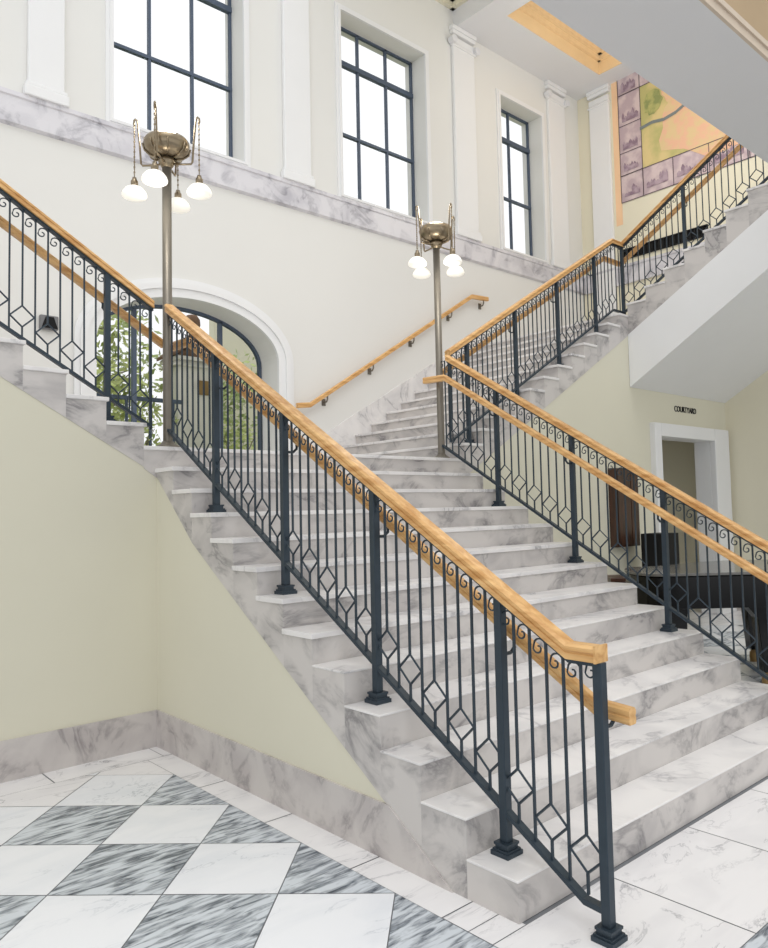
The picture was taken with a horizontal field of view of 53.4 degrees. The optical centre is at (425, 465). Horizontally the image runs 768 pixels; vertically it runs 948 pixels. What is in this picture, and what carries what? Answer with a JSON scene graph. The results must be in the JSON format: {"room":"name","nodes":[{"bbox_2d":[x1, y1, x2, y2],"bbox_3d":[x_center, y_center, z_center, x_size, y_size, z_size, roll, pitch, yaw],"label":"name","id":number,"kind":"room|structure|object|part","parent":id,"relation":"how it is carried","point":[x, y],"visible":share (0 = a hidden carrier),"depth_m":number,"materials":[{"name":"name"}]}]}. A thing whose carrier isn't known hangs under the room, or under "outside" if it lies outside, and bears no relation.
{"room":"historic interior","nodes":[
{"label":"historic interior","id":0,"kind":"room"},
{"bbox_2d":[0,377,156,740],"bbox_3d":[-4.058,0.205,3.334,6.200,3.244,0.296,2,-5,-43],"label":"wall","id":1,"kind":"structure","parent":0,"point":[78,515],"depth_m":4.79,"materials":[{"name":"beige paint"}]},
{"bbox_2d":[0,710,156,782],"bbox_3d":[-3.990,1.693,3.064,6.000,0.240,0.014,2,-5,-43],"label":"baseboard","id":2,"kind":"structure","parent":1,"relation":"attached to","point":[40,753],"depth_m":4.75,"materials":[{"name":"stone"}]},
{"bbox_2d":[157,478,385,802],"bbox_3d":[0.228,0.934,5.164,2.992,1.800,2.786,2,-5,-43],"label":"wall","id":3,"kind":"structure","parent":0,"point":[216,673],"depth_m":4.49,"materials":[{"name":"beige paint"}]},
{"bbox_2d":[157,710,452,892],"bbox_3d":[-0.841,1.677,4.083,0.012,0.240,2.792,2,-5,-43],"label":"baseboard","id":4,"kind":"structure","parent":3,"relation":"attached to","point":[366,822],"depth_m":3.83,"materials":[{"name":"stone"}]},
{"bbox_2d":[0,0,584,451],"bbox_3d":[-2.733,-2.579,8.096,14.500,9.300,0.400,2,-5,-43],"label":"wall","id":5,"kind":"structure","parent":0,"point":[341,296],"depth_m":8.96,"materials":[{"name":"paint"}]},
{"bbox_2d":[23,0,69,107],"bbox_3d":[-3.566,-5.173,7.197,0.390,3.590,0.085,2,-5,-43],"label":"trim","id":6,"kind":"structure","parent":5,"relation":"attached to","point":[45,80],"depth_m":7.11,"materials":[{"name":"white paint"}]},
{"bbox_2d":[39,314,58,330],"bbox_3d":[-3.458,-1.309,7.004,0.160,0.130,0.056,2,-5,-43],"label":"wall light","id":7,"kind":"object","parent":5,"relation":"attached to","point":[53,320],"visible":0.91,"depth_m":6.99,"materials":[{"name":"grey metal"}]},
{"bbox_2d":[105,0,250,166],"bbox_3d":[-2.684,-4.602,8.217,1.605,2.521,0.330,2,-5,-43],"label":"window","id":8,"kind":"structure","parent":5,"relation":"in","point":[176,55],"depth_m":8.35,"materials":[{"name":"white paint"}]},
{"bbox_3d":[-2.776,-4.585,8.315,1.455,2.390,0.040,2,-5,-43],"label":"frame","id":9,"kind":"part","parent":8,"relation":"part of","materials":[{"name":"metal"}]},
{"bbox_2d":[97,305,261,449],"bbox_3d":[-2.665,-0.826,8.243,2.020,1.785,0.050,2,-5,-43],"label":"window","id":10,"kind":"structure","parent":5,"relation":"in","point":[227,336],"depth_m":8.23,"materials":[{"name":"metal"}]},
{"bbox_2d":[73,278,294,450],"bbox_3d":[-2.400,-0.949,7.962,2.420,1.985,0.055,2,-5,-43],"label":"trim","id":11,"kind":"structure","parent":5,"relation":"attached to","point":[152,287],"depth_m":7.99,"materials":[{"name":"white paint"}]},
{"bbox_2d":[0,86,585,294],"bbox_3d":[-2.593,-3.197,7.965,14.500,0.310,0.055,2,-5,-43],"label":"trim","id":12,"kind":"structure","parent":5,"relation":"attached to","point":[17,109],"depth_m":8.55,"materials":[{"name":"stone"}]},
{"bbox_2d":[281,0,315,187],"bbox_3d":[-1.535,-5.110,9.088,0.440,3.590,0.085,2,-5,-43],"label":"pilaster","id":13,"kind":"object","parent":5,"relation":"attached to","point":[294,13],"depth_m":9.03,"materials":[{"name":"white paint"}]},
{"bbox_2d":[334,1,432,223],"bbox_3d":[-0.615,-4.538,10.143,1.610,2.521,0.330,2,-5,-43],"label":"window","id":14,"kind":"structure","parent":5,"relation":"in","point":[375,132],"depth_m":10.27,"materials":[{"name":"white paint"}]},
{"bbox_3d":[-0.708,-4.520,10.242,1.404,2.334,0.006,2,-5,-43],"label":"pane","id":15,"kind":"part","parent":14,"relation":"part of","materials":[{"name":"clear glass"}]},
{"bbox_3d":[-0.707,-4.520,10.241,1.460,2.390,0.040,2,-5,-43],"label":"frame","id":16,"kind":"part","parent":14,"relation":"part of","materials":[{"name":"metal"}]},
{"bbox_2d":[296,294,488,407],"bbox_3d":[-0.301,-1.547,9.934,3.310,1.870,0.108,2,-5,-43],"label":"wall handrail","id":17,"kind":"object","parent":5,"relation":"attached to","point":[472,296],"visible":1,"depth_m":9.67,"materials":[{"name":"brown wood"}]},
{"bbox_2d":[448,34,480,56],"bbox_3d":[0.573,-6.108,11.106,0.590,0.110,0.090,2,-5,-43],"label":"trim","id":18,"kind":"structure","parent":5,"relation":"attached to","point":[453,38],"depth_m":10.94,"materials":[{"name":"paint"}]},
{"bbox_2d":[449,24,481,241],"bbox_3d":[0.589,-4.795,11.045,0.510,3.090,0.085,2,-5,-43],"label":"pilaster","id":19,"kind":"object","parent":5,"relation":"attached to","point":[462,56],"depth_m":11.02,"materials":[{"name":"white paint"}]},
{"bbox_2d":[496,88,548,263],"bbox_3d":[1.437,-4.474,12.054,1.160,2.521,0.330,2,-5,-43],"label":"window","id":20,"kind":"structure","parent":5,"relation":"in","point":[513,150],"depth_m":12.23,"materials":[{"name":"white paint"}]},
{"bbox_3d":[1.345,-4.457,12.152,0.954,2.334,0.006,2,-5,-43],"label":"pane","id":21,"kind":"part","parent":20,"relation":"part of","materials":[{"name":"clear glass"}]},
{"bbox_3d":[1.345,-4.457,12.152,1.010,2.390,0.040,2,-5,-43],"label":"frame","id":22,"kind":"part","parent":20,"relation":"part of","materials":[{"name":"metal"}]},
{"bbox_2d":[544,89,569,106],"bbox_3d":[2.183,-6.058,12.605,0.590,0.110,0.090,2,-5,-43],"label":"trim","id":23,"kind":"structure","parent":5,"relation":"attached to","point":[548,93],"depth_m":12.43,"materials":[{"name":"paint"}]},
{"bbox_2d":[544,80,571,269],"bbox_3d":[2.199,-4.745,12.544,0.510,3.090,0.085,2,-5,-43],"label":"trim","id":24,"kind":"structure","parent":5,"relation":"attached to","point":[559,224],"depth_m":12.51,"materials":[{"name":"white paint"}]},
{"bbox_2d":[0,609,767,947],"bbox_3d":[1.738,1.686,3.220,14.595,0.003,10.700,2,-5,-43],"label":"floor","id":25,"kind":"structure","parent":0,"point":[147,848],"depth_m":3.19,"materials":[{"name":"white stone"}]},
{"bbox_2d":[144,446,767,923],"bbox_3d":[-0.471,0.885,5.881,3.129,2.015,5.503,2,-5,-43],"label":"staircase","id":26,"kind":"structure","parent":25,"relation":"on","point":[698,739],"depth_m":4.20,"materials":[{"name":"stone"}]},
{"bbox_2d":[0,337,146,466],"bbox_3d":[-3.542,-0.712,5.290,2.284,1.539,2.370,2,-5,-43],"label":"staircase","id":27,"kind":"structure","parent":26,"relation":"on","point":[46,385],"depth_m":4.84,"materials":[{"name":"stone"}]},
{"bbox_2d":[0,179,162,429],"bbox_3d":[-2.741,-1.413,4.722,2.345,2.295,0.154,2,-5,-43],"label":"stair railing","id":28,"kind":"object","parent":27,"relation":"on","point":[110,274],"visible":0.98,"depth_m":5.09,"materials":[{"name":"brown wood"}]},
{"bbox_3d":[-2.771,-1.847,4.687,2.235,1.432,0.076,2,-5,-43],"label":"cap rail","id":29,"kind":"part","parent":28,"relation":"part of","materials":[{"name":"brown wood"}]},
{"bbox_3d":[-2.783,-1.621,4.774,2.345,1.492,0.046,2,-5,-43],"label":"grab rail","id":30,"kind":"part","parent":28,"relation":"part of","materials":[{"name":"brown wood"}]},
{"bbox_3d":[-2.159,-0.819,5.174,0.038,0.974,0.038,2,-5,-43],"label":"post","id":31,"kind":"part","parent":28,"relation":"part of","materials":[{"name":"metal"}]},
{"bbox_2d":[121,101,211,446],"bbox_3d":[-1.860,-1.330,5.495,0.516,2.427,0.516,2,-5,-44],"label":"lamp post","id":32,"kind":"object","parent":26,"relation":"on","point":[169,148],"visible":0.98,"depth_m":5.47,"materials":[{"name":"brown metal"}]},
{"bbox_3d":[-2.112,-1.983,5.538,0.178,0.098,0.178,-1,-3,1],"label":"lamp shade","id":33,"kind":"part","parent":32,"relation":"part of","materials":[{"name":"white glass"}]},
{"bbox_3d":[-2.120,-2.283,5.556,0.011,0.400,0.011,2,-5,-44],"label":"chain","id":34,"kind":"part","parent":32,"relation":"part of","materials":[{"name":"gold metal"}]},
{"bbox_2d":[131,177,137,184],"bbox_3d":[-2.114,-2.061,5.543,0.051,0.065,0.052,-1,-3,1],"label":"socket","id":35,"kind":"object","parent":32,"relation":"attached to","point":[134,181],"depth_m":5.52,"materials":[{"name":"gold metal"}]},
{"bbox_3d":[-2.033,-2.355,5.558,0.199,0.364,0.015,-1,-3,1],"label":"arm","id":36,"kind":"part","parent":32,"relation":"part of","materials":[{"name":"gold metal"}]},
{"bbox_3d":[-1.880,-2.003,5.297,0.178,0.098,0.178,-1,-3,1],"label":"lamp shade","id":37,"kind":"part","parent":32,"relation":"part of","materials":[{"name":"white glass"}]},
{"bbox_2d":[151,161,158,169],"bbox_3d":[-1.882,-2.081,5.302,0.051,0.065,0.052,-1,-3,1],"label":"socket","id":38,"kind":"object","parent":32,"relation":"attached to","point":[154,165],"depth_m":5.28,"materials":[{"name":"gold metal"}]},
{"bbox_3d":[-1.887,-2.303,5.315,0.011,0.400,0.011,2,-5,-44],"label":"chain","id":39,"kind":"part","parent":32,"relation":"part of","materials":[{"name":"gold metal"}]},
{"bbox_3d":[-1.887,-2.368,5.407,0.015,0.365,0.198,-1,-3,1],"label":"arm","id":40,"kind":"part","parent":32,"relation":"part of","materials":[{"name":"gold metal"}]},
{"bbox_3d":[-1.883,-2.303,5.553,0.326,0.137,0.326,-1,-3,1],"label":"lamp shade","id":41,"kind":"part","parent":32,"relation":"part of","materials":[{"name":"gold metal"}]},
{"bbox_3d":[-1.882,-2.350,5.704,0.015,0.365,0.198,-1,-3,1],"label":"arm","id":42,"kind":"part","parent":32,"relation":"part of","materials":[{"name":"gold metal"}]},
{"bbox_2d":[174,189,181,197],"bbox_3d":[-1.873,-2.053,5.775,0.051,0.065,0.052,-1,-3,1],"label":"socket","id":43,"kind":"object","parent":32,"relation":"attached to","point":[177,194],"depth_m":5.76,"materials":[{"name":"gold metal"}]},
{"bbox_3d":[-1.879,-2.275,5.788,0.011,0.400,0.011,2,-5,-44],"label":"chain","id":44,"kind":"part","parent":32,"relation":"part of","materials":[{"name":"gold metal"}]},
{"bbox_3d":[-1.871,-1.975,5.771,0.178,0.098,0.178,-1,-3,1],"label":"lamp shade","id":45,"kind":"part","parent":32,"relation":"part of","materials":[{"name":"white glass"}]},
{"bbox_3d":[-1.736,-2.363,5.553,0.199,0.364,0.015,-1,-3,1],"label":"arm","id":46,"kind":"part","parent":32,"relation":"part of","materials":[{"name":"gold metal"}]},
{"bbox_3d":[-1.646,-2.295,5.548,0.011,0.400,0.011,2,-5,-44],"label":"chain","id":47,"kind":"part","parent":32,"relation":"part of","materials":[{"name":"gold metal"}]},
{"bbox_2d":[196,175,202,182],"bbox_3d":[-1.641,-2.073,5.535,0.051,0.065,0.052,-1,-3,1],"label":"socket","id":48,"kind":"object","parent":32,"relation":"attached to","point":[199,179],"depth_m":5.51,"materials":[{"name":"gold metal"}]},
{"bbox_3d":[-1.639,-1.995,5.530,0.178,0.098,0.178,-1,-3,1],"label":"lamp shade","id":49,"kind":"part","parent":32,"relation":"part of","materials":[{"name":"white glass"}]},
{"bbox_2d":[164,304,635,947],"bbox_3d":[-0.595,0.267,4.124,0.154,3.047,3.770,2,-5,-43],"label":"stair railing","id":50,"kind":"object","parent":26,"relation":"on","point":[608,933],"visible":1,"depth_m":3.45,"materials":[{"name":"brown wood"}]},
{"bbox_3d":[-1.348,-0.241,4.905,0.038,0.989,0.038,2,-5,-43],"label":"post","id":51,"kind":"part","parent":50,"relation":"part of","materials":[{"name":"metal"}]},
{"bbox_3d":[-0.792,0.180,4.293,0.038,0.981,0.038,2,-5,-43],"label":"post","id":52,"kind":"part","parent":50,"relation":"part of","materials":[{"name":"metal"}]},
{"bbox_3d":[-0.239,0.600,3.685,0.038,0.976,0.038,2,-5,-43],"label":"post","id":53,"kind":"part","parent":50,"relation":"part of","materials":[{"name":"metal"}]},
{"bbox_3d":[-0.600,-0.221,4.100,0.076,2.075,3.538,2,-5,-43],"label":"cap rail","id":54,"kind":"part","parent":50,"relation":"part of","materials":[{"name":"brown wood"}]},
{"bbox_3d":[-0.562,0.017,4.176,0.046,2.061,3.770,2,-5,-43],"label":"grab rail","id":55,"kind":"part","parent":50,"relation":"part of","materials":[{"name":"brown wood"}]},
{"bbox_3d":[0.314,1.019,3.078,0.038,0.970,0.038,2,-5,-43],"label":"post","id":56,"kind":"part","parent":50,"relation":"part of","materials":[{"name":"metal"}]},
{"bbox_3d":[0.639,1.171,2.723,0.038,0.920,0.038,2,-5,-43],"label":"post","id":57,"kind":"part","parent":50,"relation":"part of","materials":[{"name":"metal"}]},
{"bbox_2d":[408,203,463,457],"bbox_3d":[0.128,-1.268,7.345,0.516,2.427,0.516,-2,-3,6],"label":"lamp post","id":58,"kind":"object","parent":26,"relation":"on","point":[434,234],"visible":0.98,"depth_m":7.30,"materials":[{"name":"brown metal"}]},
{"bbox_3d":[-0.081,-2.232,7.254,0.011,0.400,0.011,-2,-3,6],"label":"chain","id":59,"kind":"part","parent":58,"relation":"part of","materials":[{"name":"gold metal"}]},
{"bbox_3d":[-0.074,-1.931,7.237,0.178,0.098,0.178,1,-4,-38],"label":"lamp shade","id":60,"kind":"part","parent":58,"relation":"part of","materials":[{"name":"white glass"}]},
{"bbox_3d":[-0.035,-1.913,7.569,0.178,0.098,0.178,1,-4,-38],"label":"lamp shade","id":61,"kind":"part","parent":58,"relation":"part of","materials":[{"name":"white glass"}]},
{"bbox_3d":[-0.013,-2.300,7.314,0.198,0.365,0.015,1,-4,-38],"label":"arm","id":62,"kind":"part","parent":58,"relation":"part of","materials":[{"name":"gold metal"}]},
{"bbox_3d":[0.010,-2.288,7.522,0.015,0.364,0.199,1,-4,-38],"label":"arm","id":63,"kind":"part","parent":58,"relation":"part of","materials":[{"name":"gold metal"}]},
{"bbox_3d":[0.104,-2.241,7.403,0.326,0.137,0.326,1,-4,-38],"label":"lamp shade","id":64,"kind":"part","parent":58,"relation":"part of","materials":[{"name":"gold metal"}]},
{"bbox_3d":[0.196,-2.307,7.290,0.015,0.364,0.199,1,-4,-38],"label":"arm","id":65,"kind":"part","parent":58,"relation":"part of","materials":[{"name":"gold metal"}]},
{"bbox_3d":[0.219,-2.295,7.498,0.198,0.365,0.015,1,-4,-38],"label":"arm","id":66,"kind":"part","parent":58,"relation":"part of","materials":[{"name":"gold metal"}]},
{"bbox_3d":[0.252,-2.242,7.217,0.011,0.400,0.011,-2,-3,6],"label":"chain","id":67,"kind":"part","parent":58,"relation":"part of","materials":[{"name":"gold metal"}]},
{"bbox_3d":[0.259,-1.942,7.199,0.178,0.098,0.178,1,-4,-38],"label":"lamp shade","id":68,"kind":"part","parent":58,"relation":"part of","materials":[{"name":"white glass"}]},
{"bbox_3d":[0.297,-1.923,7.531,0.178,0.098,0.178,1,-4,-38],"label":"lamp shade","id":69,"kind":"part","parent":58,"relation":"part of","materials":[{"name":"white glass"}]},
{"bbox_2d":[312,313,628,472],"bbox_3d":[0.556,-0.903,9.131,3.200,2.231,2.370,2,-5,-43],"label":"staircase","id":70,"kind":"structure","parent":26,"relation":"on","point":[403,421],"depth_m":8.99,"materials":[{"name":"stone"}]},
{"bbox_2d":[443,239,623,442],"bbox_3d":[1.362,-1.511,8.559,3.276,2.686,0.154,2,-5,-43],"label":"stair railing","id":71,"kind":"object","parent":70,"relation":"on","point":[592,257],"visible":0.95,"depth_m":8.42,"materials":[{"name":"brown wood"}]},
{"bbox_3d":[0.424,-0.736,7.578,0.038,0.968,0.038,2,-5,-43],"label":"post","id":72,"kind":"part","parent":71,"relation":"part of","materials":[{"name":"metal"}]},
{"bbox_3d":[0.966,-1.179,8.120,0.038,0.961,0.038,2,-5,-43],"label":"post","id":73,"kind":"part","parent":71,"relation":"part of","materials":[{"name":"metal"}]},
{"bbox_3d":[1.324,-1.736,8.616,3.265,1.820,0.046,2,-5,-43],"label":"grab rail","id":74,"kind":"part","parent":71,"relation":"part of","materials":[{"name":"brown wood"}]},
{"bbox_3d":[1.351,-1.939,8.542,3.165,1.834,0.076,2,-5,-43],"label":"cap rail","id":75,"kind":"part","parent":71,"relation":"part of","materials":[{"name":"brown wood"}]},
{"bbox_3d":[1.507,-1.623,8.662,0.038,0.954,0.038,2,-5,-43],"label":"post","id":76,"kind":"part","parent":71,"relation":"part of","materials":[{"name":"metal"}]},
{"bbox_3d":[2.048,-2.066,9.203,0.038,0.948,0.038,2,-5,-43],"label":"post","id":77,"kind":"part","parent":71,"relation":"part of","materials":[{"name":"metal"}]},
{"bbox_2d":[626,182,767,402],"bbox_3d":[3.567,-2.241,10.114,2.515,2.600,5.196,2,-5,-43],"label":"staircase","id":78,"kind":"structure","parent":70,"relation":"on","point":[701,331],"depth_m":8.97,"materials":[{"name":"stone"}]},
{"bbox_2d":[618,135,767,314],"bbox_3d":[3.412,-3.174,8.738,0.154,2.518,2.787,2,-5,-43],"label":"stair railing","id":79,"kind":"object","parent":78,"relation":"on","point":[682,205],"visible":0.77,"depth_m":9.06,"materials":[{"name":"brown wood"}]},
{"bbox_3d":[2.499,-2.324,9.645,0.038,0.871,0.038,2,-5,-43],"label":"post","id":80,"kind":"part","parent":79,"relation":"part of","materials":[{"name":"metal"}]},
{"bbox_3d":[3.309,-3.611,8.818,0.076,1.558,2.538,2,-5,-43],"label":"cap rail","id":81,"kind":"part","parent":79,"relation":"part of","materials":[{"name":"brown wood"}]},
{"bbox_3d":[3.074,-2.865,9.045,0.038,0.923,0.038,2,-5,-43],"label":"post","id":82,"kind":"part","parent":79,"relation":"part of","materials":[{"name":"metal"}]},
{"bbox_3d":[3.368,-3.418,8.873,0.046,1.580,2.560,2,-5,-43],"label":"grab rail","id":83,"kind":"part","parent":79,"relation":"part of","materials":[{"name":"brown wood"}]},
{"bbox_2d":[423,355,767,679],"bbox_3d":[1.346,0.351,5.929,0.154,3.000,3.770,2,-5,-43],"label":"stair railing","id":84,"kind":"object","parent":26,"relation":"on","point":[664,488],"visible":1,"depth_m":5.86,"materials":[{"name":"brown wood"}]},
{"bbox_3d":[0.638,-0.179,6.753,0.038,0.989,0.038,2,-5,-43],"label":"post","id":85,"kind":"part","parent":84,"relation":"part of","materials":[{"name":"metal"}]},
{"bbox_3d":[1.194,0.242,6.142,0.038,0.981,0.038,2,-5,-43],"label":"post","id":86,"kind":"part","parent":84,"relation":"part of","materials":[{"name":"metal"}]},
{"bbox_3d":[1.300,0.075,5.909,0.046,2.061,3.770,2,-5,-43],"label":"grab rail","id":87,"kind":"part","parent":84,"relation":"part of","materials":[{"name":"brown wood"}]},
{"bbox_3d":[1.414,-0.138,5.918,0.076,2.028,3.458,2,-5,-43],"label":"cap rail","id":88,"kind":"part","parent":84,"relation":"part of","materials":[{"name":"brown wood"}]},
{"bbox_3d":[1.747,0.661,5.534,0.038,0.976,0.038,2,-5,-43],"label":"post","id":89,"kind":"part","parent":84,"relation":"part of","materials":[{"name":"metal"}]},
{"bbox_2d":[607,575,625,582],"bbox_3d":[2.109,1.551,7.894,0.440,0.800,0.400,-1,-3,0],"label":"side table","id":90,"kind":"object","parent":25,"relation":"on","point":[611,578],"visible":0.15,"depth_m":7.74,"materials":[{"name":"brown wood"}]},
{"bbox_2d":[641,533,679,566],"bbox_3d":[2.753,1.392,8.859,0.370,1.200,0.288,2,-5,-43],"label":"loudspeaker","id":91,"kind":"object","parent":25,"relation":"on","point":[649,536],"visible":0.32,"depth_m":8.78,"materials":[{"name":"black plastic"}]},
{"bbox_3d":[2.849,1.374,8.757,0.310,1.120,0.008,2,-5,-43],"label":"panel","id":92,"kind":"part","parent":91,"relation":"part of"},
{"bbox_2d":[624,559,767,683],"bbox_3d":[2.679,1.401,6.934,1.792,0.960,1.330,-1,-3,0],"label":"table","id":93,"kind":"object","parent":25,"relation":"on","point":[677,592],"visible":0.56,"depth_m":6.32,"materials":[{"name":"paint"}]},
{"bbox_3d":[2.192,1.486,6.699,0.266,0.545,0.140,-1,-3,0],"label":"leg","id":94,"kind":"part","parent":93,"relation":"part of","materials":[{"name":"paint"}]},
{"bbox_3d":[2.596,0.935,6.962,1.647,0.023,1.330,-1,-3,0],"label":"lid","id":95,"kind":"part","parent":93,"relation":"part of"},
{"bbox_3d":[3.153,1.504,7.399,0.266,0.545,0.140,-1,-3,0],"label":"leg","id":96,"kind":"part","parent":93,"relation":"part of","materials":[{"name":"paint"}]},
{"bbox_3d":[2.832,1.453,6.400,0.266,0.545,0.140,-1,-3,0],"label":"leg","id":97,"kind":"part","parent":93,"relation":"part of","materials":[{"name":"paint"}]},
{"bbox_2d":[435,0,467,10],"bbox_3d":[0.236,-6.814,9.363,2.580,0.240,2.300,2,-5,-43],"label":"pendant light","id":98,"kind":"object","parent":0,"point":[452,5],"depth_m":10.94,"materials":[{"name":"paint"}]},
{"bbox_2d":[453,0,633,100],"bbox_3d":[2.731,-6.660,10.788,3.020,0.500,3.600,2,-5,-43],"label":"ceiling","id":99,"kind":"structure","parent":0,"point":[489,21],"depth_m":11.58,"materials":[{"name":"paint"}]},
{"bbox_2d":[508,1,621,74],"bbox_3d":[2.970,-6.651,10.531,2.260,0.440,2.900,2,-5,-43],"label":"ceiling panel","id":100,"kind":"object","parent":99,"relation":"attached to","point":[530,15],"depth_m":11.64,"materials":[{"name":"wood"}]},
{"bbox_2d":[470,336,725,574],"bbox_3d":[2.301,0.198,9.202,5.500,3.645,0.196,2,-5,-43],"label":"wall","id":101,"kind":"structure","parent":0,"point":[602,405],"depth_m":8.82,"materials":[{"name":"beige paint"}]},
{"bbox_2d":[608,468,639,546],"bbox_3d":[2.365,0.500,9.027,0.490,0.920,0.108,2,-5,-43],"label":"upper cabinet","id":102,"kind":"object","parent":101,"relation":"attached to","point":[620,496],"visible":0.6,"depth_m":8.90,"materials":[{"name":"brown wood"}]},
{"bbox_2d":[674,406,695,413],"bbox_3d":[3.504,-0.742,10.260,0.580,0.077,0.008,2,-5,-43],"label":"sign","id":103,"kind":"object","parent":101,"relation":"attached to","point":[691,410],"depth_m":10.25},
{"bbox_2d":[650,422,736,613],"bbox_3d":[3.540,0.772,10.295,2.010,2.570,0.320,2,-5,-43],"label":"door frame","id":104,"kind":"structure","parent":101,"relation":"in","point":[711,446],"depth_m":10.66,"materials":[{"name":"white paint"}]},
{"bbox_2d":[531,0,767,162],"bbox_3d":[-0.127,-3.266,3.473,11.985,0.800,0.678,2,-5,-43],"label":"ceiling","id":105,"kind":"structure","parent":0,"point":[682,48],"depth_m":5.20,"materials":[{"name":"paint"}]},
{"bbox_2d":[699,0,767,61],"bbox_3d":[0.124,-2.938,3.192,11.985,0.100,0.037,2,-5,-43],"label":"trim","id":106,"kind":"structure","parent":105,"relation":"attached to","point":[721,9],"depth_m":4.97,"materials":[{"name":"white paint"}]},
{"bbox_2d":[577,84,767,563],"bbox_3d":[6.580,-2.754,8.923,0.250,9.300,11.900,2,-5,-43],"label":"wall","id":107,"kind":"structure","parent":0,"point":[746,413],"depth_m":11.35,"materials":[{"name":"paint"}]},
{"bbox_2d":[586,83,617,317],"bbox_3d":[2.943,-4.139,12.630,0.085,4.325,0.450,2,-5,-43],"label":"trim","id":108,"kind":"structure","parent":107,"relation":"attached to","point":[599,108],"depth_m":12.64,"materials":[{"name":"white paint"}]},
{"bbox_2d":[585,241,704,294],"bbox_3d":[3.680,-3.119,11.827,0.055,0.310,2.845,2,-5,-43],"label":"trim","id":109,"kind":"structure","parent":107,"relation":"attached to","point":[673,253],"depth_m":12.03,"materials":[{"name":"stone"}]},
{"bbox_2d":[623,224,707,257],"bbox_3d":[3.683,-3.448,11.853,0.030,0.170,1.498,2,-5,-43],"label":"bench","id":110,"kind":"object","parent":107,"relation":"in","point":[691,236],"visible":0.57,"depth_m":11.77,"materials":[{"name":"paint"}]},
{"bbox_2d":[611,72,754,225],"bbox_3d":[4.436,-5.237,11.112,0.016,2.436,3.920,2,-5,-43],"label":"wall mural","id":111,"kind":"object","parent":107,"relation":"attached to","point":[658,140],"visible":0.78,"depth_m":12.02},
{"bbox_2d":[724,0,767,40],"bbox_3d":[0.108,-3.336,3.222,11.985,0.700,0.017,2,-5,-43],"label":"ceiling","id":112,"kind":"structure","parent":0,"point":[755,12],"depth_m":5.18,"materials":[{"name":"beige paint"}]}
]}

